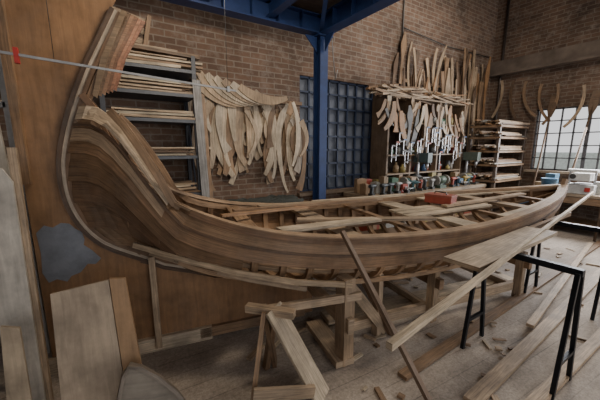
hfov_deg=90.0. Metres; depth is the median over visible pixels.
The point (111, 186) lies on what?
wooden boat
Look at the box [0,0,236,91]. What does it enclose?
clamp
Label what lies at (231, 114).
ribs
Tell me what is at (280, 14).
blue steel girders
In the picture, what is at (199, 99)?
planks
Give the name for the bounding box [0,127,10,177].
leaning board
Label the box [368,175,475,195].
tools
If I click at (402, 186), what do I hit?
bench vise
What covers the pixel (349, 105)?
window
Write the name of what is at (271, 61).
wall
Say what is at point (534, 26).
wall
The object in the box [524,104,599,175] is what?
window
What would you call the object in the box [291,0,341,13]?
deck
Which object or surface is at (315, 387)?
sawhorse
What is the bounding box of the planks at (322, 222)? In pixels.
[219,192,525,231]
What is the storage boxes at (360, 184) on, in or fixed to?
on the workbench at (478, 185)
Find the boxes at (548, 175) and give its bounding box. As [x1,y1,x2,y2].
[534,173,599,194]
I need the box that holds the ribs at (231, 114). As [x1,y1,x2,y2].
[188,72,308,192]
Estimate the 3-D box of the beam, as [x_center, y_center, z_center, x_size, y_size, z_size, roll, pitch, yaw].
[6.888,-2.725,4.414,0.200,0.345,7.700,-6,12,-32]
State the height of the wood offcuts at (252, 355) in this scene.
0.029 m
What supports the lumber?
on the shelf unit
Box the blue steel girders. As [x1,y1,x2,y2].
[160,0,399,35]
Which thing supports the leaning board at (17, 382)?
on the floor
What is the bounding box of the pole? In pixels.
[340,230,431,399]
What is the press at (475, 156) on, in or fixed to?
on the workbench at (478, 185)
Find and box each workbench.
[343,183,485,229]
[554,193,599,226]
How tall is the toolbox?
0.136 m
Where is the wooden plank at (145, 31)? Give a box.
[112,7,150,44]
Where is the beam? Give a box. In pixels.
[489,39,599,77]
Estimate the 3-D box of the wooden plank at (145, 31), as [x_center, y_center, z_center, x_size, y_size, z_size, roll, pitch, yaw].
[-1.808,-1.769,3.124,0.467,0.381,0.250,-6,12,-32]
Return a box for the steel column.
[305,31,334,199]
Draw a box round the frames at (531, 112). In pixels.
[491,80,585,127]
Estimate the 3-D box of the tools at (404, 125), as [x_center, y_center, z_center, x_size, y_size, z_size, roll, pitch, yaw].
[2.504,-1.267,5.916,2.944,1.386,0.129,-6,12,-32]
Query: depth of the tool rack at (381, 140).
5.87 m
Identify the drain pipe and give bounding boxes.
[487,0,509,187]
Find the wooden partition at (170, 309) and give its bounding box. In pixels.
[0,0,311,374]
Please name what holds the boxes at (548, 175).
on the workbench at (591, 202)
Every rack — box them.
[369,93,465,179]
[467,119,529,210]
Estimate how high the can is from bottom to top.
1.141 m
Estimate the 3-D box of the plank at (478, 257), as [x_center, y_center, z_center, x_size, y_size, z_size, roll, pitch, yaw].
[2.174,0.320,2.770,2.665,0.072,0.249,-7,12,-34]
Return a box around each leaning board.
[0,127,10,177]
[0,147,53,399]
[0,325,32,399]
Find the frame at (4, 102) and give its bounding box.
[0,56,50,353]
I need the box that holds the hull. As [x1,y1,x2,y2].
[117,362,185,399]
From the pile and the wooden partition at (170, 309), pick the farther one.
the pile
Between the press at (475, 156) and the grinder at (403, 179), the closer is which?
the grinder at (403, 179)
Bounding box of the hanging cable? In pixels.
[332,39,337,79]
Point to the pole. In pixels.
(374, 294)
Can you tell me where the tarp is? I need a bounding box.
[228,195,303,202]
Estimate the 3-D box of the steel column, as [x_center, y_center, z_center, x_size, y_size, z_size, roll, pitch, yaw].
[0.277,-0.661,4.324,0.400,3.200,0.430,-6,12,-32]
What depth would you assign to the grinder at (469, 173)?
6.52 m
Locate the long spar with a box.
[386,191,594,351]
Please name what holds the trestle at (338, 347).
on the floor
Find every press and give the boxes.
[413,153,432,188]
[463,152,480,182]
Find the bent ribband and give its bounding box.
[132,242,352,291]
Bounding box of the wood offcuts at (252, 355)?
[246,245,599,399]
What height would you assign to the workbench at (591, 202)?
0.805 m
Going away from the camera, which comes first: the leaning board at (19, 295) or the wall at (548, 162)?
the leaning board at (19, 295)
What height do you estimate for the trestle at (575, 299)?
0.904 m
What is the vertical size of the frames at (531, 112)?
1.200 m
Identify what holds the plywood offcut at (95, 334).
on the floor
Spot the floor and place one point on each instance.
(217, 368)
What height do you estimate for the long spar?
0.056 m
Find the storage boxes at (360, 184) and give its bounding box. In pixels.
[354,171,469,230]
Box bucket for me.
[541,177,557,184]
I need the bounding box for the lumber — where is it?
[106,43,210,192]
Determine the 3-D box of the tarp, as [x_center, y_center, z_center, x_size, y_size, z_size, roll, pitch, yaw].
[-0.488,0.028,4.160,1.042,0.122,0.514,-6,12,-32]
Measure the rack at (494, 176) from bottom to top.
2.306 m
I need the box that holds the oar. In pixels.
[532,90,599,240]
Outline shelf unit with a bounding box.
[99,56,200,195]
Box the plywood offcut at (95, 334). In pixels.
[50,277,141,399]
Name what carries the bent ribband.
attached to the wooden boat
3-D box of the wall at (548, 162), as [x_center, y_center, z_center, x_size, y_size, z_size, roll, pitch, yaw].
[12.098,-0.614,8.953,0.200,1.500,16.000,-6,12,-32]
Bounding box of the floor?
[0,225,599,399]
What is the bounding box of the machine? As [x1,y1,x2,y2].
[567,169,599,194]
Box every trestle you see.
[262,273,385,370]
[321,251,531,335]
[460,253,585,399]
[523,219,599,320]
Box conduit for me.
[399,0,491,84]
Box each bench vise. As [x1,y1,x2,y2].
[394,184,412,192]
[454,178,466,185]
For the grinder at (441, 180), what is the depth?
5.90 m
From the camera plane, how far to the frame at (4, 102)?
2.29 m
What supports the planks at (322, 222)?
on the wooden boat
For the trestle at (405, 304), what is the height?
0.639 m
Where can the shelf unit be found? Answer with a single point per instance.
(158, 71)
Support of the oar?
on the floor
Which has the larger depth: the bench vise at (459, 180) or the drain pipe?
the drain pipe
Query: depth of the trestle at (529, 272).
3.20 m
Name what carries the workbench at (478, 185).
on the floor
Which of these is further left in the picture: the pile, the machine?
the pile
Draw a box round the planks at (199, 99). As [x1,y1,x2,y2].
[191,79,212,197]
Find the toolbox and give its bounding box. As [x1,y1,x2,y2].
[424,191,457,203]
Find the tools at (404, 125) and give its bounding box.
[376,95,466,169]
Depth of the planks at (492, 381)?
2.57 m
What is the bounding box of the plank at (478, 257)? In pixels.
[443,212,570,271]
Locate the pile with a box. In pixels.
[366,83,473,106]
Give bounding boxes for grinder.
[399,176,418,189]
[431,175,449,188]
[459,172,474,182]
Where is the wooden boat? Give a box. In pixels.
[56,6,568,283]
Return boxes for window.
[297,76,372,196]
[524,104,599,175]
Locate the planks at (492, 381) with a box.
[397,240,599,399]
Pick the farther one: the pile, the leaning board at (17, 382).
the pile
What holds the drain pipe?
attached to the wall at (534, 26)
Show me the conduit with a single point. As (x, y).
(403, 27)
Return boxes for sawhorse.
[245,301,328,399]
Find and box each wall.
[0,0,498,200]
[480,0,599,220]
[534,152,599,169]
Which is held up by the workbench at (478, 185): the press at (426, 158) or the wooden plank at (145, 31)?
the press at (426, 158)
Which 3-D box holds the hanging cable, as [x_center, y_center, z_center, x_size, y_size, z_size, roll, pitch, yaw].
[0.510,-3.247,4.460,0.212,2.753,0.010,-6,12,-32]

